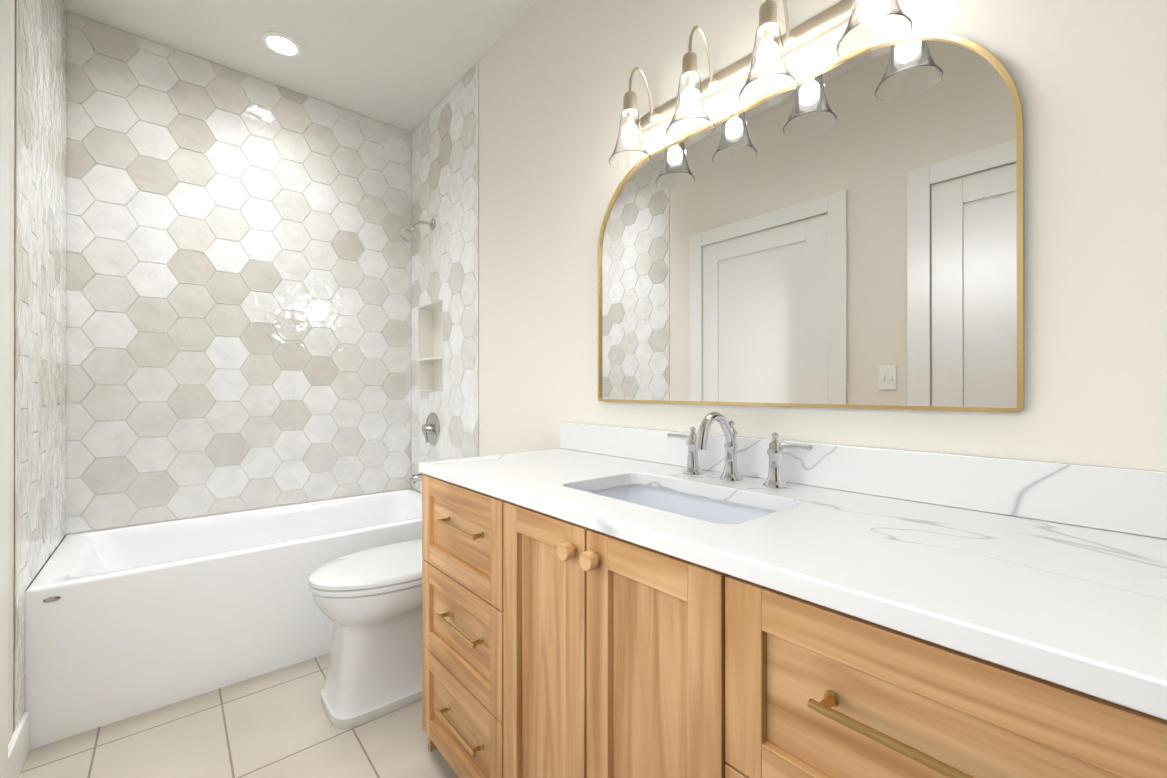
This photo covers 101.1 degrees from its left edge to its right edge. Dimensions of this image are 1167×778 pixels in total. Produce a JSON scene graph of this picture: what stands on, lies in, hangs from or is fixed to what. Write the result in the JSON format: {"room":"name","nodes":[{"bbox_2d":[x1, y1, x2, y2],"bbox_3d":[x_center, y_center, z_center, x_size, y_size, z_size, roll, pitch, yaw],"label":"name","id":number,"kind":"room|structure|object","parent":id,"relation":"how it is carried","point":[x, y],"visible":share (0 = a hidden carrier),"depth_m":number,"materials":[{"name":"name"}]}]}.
{"room":"bathroom","nodes":[
{"label":"bathroom","id":0,"kind":"room"},
{"bbox_2d":[8,0,63,742],"bbox_3d":[-1.163,-0.259,0.724,0.120,2.777,3.486,0,0,-41],"label":"wall","id":1,"kind":"structure","parent":0,"point":[11,584],"depth_m":1.39,"materials":[{"name":"beige paint"}]},
{"bbox_2d":[0,0,9,777],"bbox_3d":[-1.224,0.049,0.904,0.022,2.160,0.980,0,0,-41],"label":"door frame","id":2,"kind":"structure","parent":1,"relation":"attached to","point":[4,255],"depth_m":1.25,"materials":[{"name":"white paint"}]},
{"bbox_2d":[8,711,29,777],"bbox_3d":[-1.239,1.067,0.915,0.016,0.125,1.537,0,0,-41],"label":"baseboard","id":3,"kind":"structure","parent":1,"relation":"attached to","point":[18,747],"depth_m":1.40,"materials":[{"name":"white paint"}]},
{"bbox_2d":[14,0,66,730],"bbox_3d":[-1.959,-0.259,1.748,0.004,2.771,0.877,0,0,-41],"label":"wall tiles","id":4,"kind":"structure","parent":1,"relation":"attached to","point":[41,194],"depth_m":1.65,"materials":[{"name":"beige tile"}]},
{"bbox_2d":[64,488,411,536],"bbox_3d":[-1.709,-0.256,2.632,1.779,2.777,0.120,0,0,-41],"label":"wall","id":5,"kind":"structure","parent":0,"point":[228,512],"depth_m":2.44,"materials":[{"name":"white tile"}]},
{"bbox_2d":[66,11,411,533],"bbox_3d":[-1.675,-0.506,2.578,1.513,2.273,0.004,0,0,-41],"label":"wall tiles","id":6,"kind":"structure","parent":5,"relation":"attached to","point":[190,397],"depth_m":2.44,"materials":[{"name":"beige tile"}]},
{"bbox_2d":[19,653,458,777],"bbox_3d":[-0.573,1.160,1.308,1.779,0.060,3.606,0,0,-41],"label":"floor","id":7,"kind":"structure","parent":0,"point":[275,724],"depth_m":1.53,"materials":[{"name":"tile"}]},
{"bbox_2d":[24,489,421,749],"bbox_3d":[-1.422,0.882,2.282,1.513,0.500,0.776,0,0,-41],"label":"bathtub","id":8,"kind":"object","parent":7,"relation":"on","point":[121,623],"visible":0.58,"depth_m":1.80,"materials":[{"name":"white ceramic"}]},
{"bbox_2d":[309,539,422,728],"bbox_3d":[-0.633,0.730,1.899,0.799,0.803,0.446,0,0,-41],"label":"toilet","id":9,"kind":"object","parent":7,"relation":"on","point":[368,602],"visible":0.46,"depth_m":1.66,"materials":[{"name":"white ceramic"}]},
{"bbox_2d":[419,468,1166,777],"bbox_3d":[0.234,0.696,1.049,0.607,0.868,1.641,0,0,-41],"label":"bathroom vanity","id":10,"kind":"object","parent":7,"relation":"on","point":[617,602],"depth_m":0.72,"materials":[{"name":"brown wood"}]},
{"bbox_2d":[419,448,1166,703],"bbox_3d":[0.246,0.246,1.060,0.578,0.032,1.664,0,0,-41],"label":"countertop","id":11,"kind":"structure","parent":10,"relation":"on","point":[1073,599],"depth_m":0.66,"materials":[{"name":"white stone"}]},
{"bbox_2d":[579,476,790,523],"bbox_3d":[0.195,0.329,1.068,0.337,0.158,0.533,0,0,-41],"label":"sink","id":12,"kind":"object","parent":11,"relation":"in","point":[721,507],"depth_m":1.20,"materials":[{"name":"white ceramic"}]},
{"bbox_2d":[667,412,810,487],"bbox_3d":[0.333,0.143,1.188,0.169,0.173,0.392,0,0,-41],"label":"faucet","id":13,"kind":"object","parent":11,"relation":"on","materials":[{"name":"silver metal"}]},
{"bbox_2d":[64,0,534,131],"bbox_3d":[-0.573,-1.677,1.313,1.779,0.060,3.606,0,0,-41],"label":"ceiling","id":14,"kind":"structure","parent":0,"point":[407,65],"depth_m":2.25,"materials":[{"name":"white paint"}]},
{"bbox_2d":[261,31,302,57],"bbox_3d":[-1.439,-1.641,2.292,0.170,0.008,0.170,0,0,-41],"label":"recessed light","id":15,"kind":"object","parent":14,"relation":"in","point":[281,44],"visible":1,"depth_m":2.29,"materials":[{"name":"white paint"}]},
{"bbox_2d":[412,0,1166,492],"bbox_3d":[0.049,-0.257,1.844,0.140,2.777,3.366,0,0,-41],"label":"wall","id":16,"kind":"structure","parent":0,"point":[1090,80],"depth_m":1.05,"materials":[{"name":"beige paint"}]},
{"bbox_2d":[418,299,443,390],"bbox_3d":[-0.872,-0.247,2.876,0.104,0.520,0.360,0,0,-41],"label":"shower niche","id":17,"kind":"object","parent":16,"relation":"attached to","point":[430,346],"depth_m":2.99,"materials":[{"name":"white tile"}]},
{"bbox_2d":[411,61,478,491],"bbox_3d":[-0.812,-0.257,2.734,0.004,2.771,0.877,0,0,-41],"label":"wall tiles","id":18,"kind":"structure","parent":16,"relation":"attached to","point":[451,119],"depth_m":2.64,"materials":[{"name":"beige tile"}]},
{"bbox_2d":[409,473,423,483],"bbox_3d":[-0.931,0.508,2.764,0.135,0.060,0.060,0,0,-41],"label":"tub spout","id":19,"kind":"object","parent":18,"relation":"attached to","point":[414,478],"visible":0.58,"depth_m":2.73,"materials":[{"name":"silver metal"}]},
{"bbox_2d":[398,219,435,243],"bbox_3d":[-0.955,-0.912,2.746,0.198,0.164,0.104,0,0,-41],"label":"shower head","id":20,"kind":"object","parent":18,"relation":"attached to","point":[407,235],"visible":0.98,"depth_m":2.72},
{"bbox_2d":[422,412,439,444],"bbox_3d":[-0.905,0.233,2.787,0.066,0.192,0.192,0,0,-41],"label":"shower valve","id":21,"kind":"object","parent":18,"relation":"attached to","point":[431,429],"visible":1,"depth_m":2.77,"materials":[{"name":"silver metal"}]},
{"bbox_2d":[609,0,912,169],"bbox_3d":[0.376,-0.836,1.213,0.185,0.296,0.800,0,0,-41],"label":"sconce","id":22,"kind":"object","parent":16,"relation":"attached to","point":[875,28],"visible":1,"depth_m":1.15,"materials":[{"name":"white glass"}]},
{"bbox_2d":[598,32,1024,412],"bbox_3d":[0.423,-0.353,1.283,0.022,0.793,1.119,0,0,-41],"label":"mirror","id":23,"kind":"object","parent":16,"relation":"attached to","point":[839,232],"visible":0.85,"depth_m":1.09,"materials":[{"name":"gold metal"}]},
{"bbox_2d":[560,422,1166,539],"bbox_3d":[0.458,0.179,1.242,0.019,0.101,1.664,0,0,-41],"label":"backsplash","id":24,"kind":"structure","parent":16,"relation":"attached to","point":[1118,499],"depth_m":0.91,"materials":[{"name":"white stone"}]}
]}

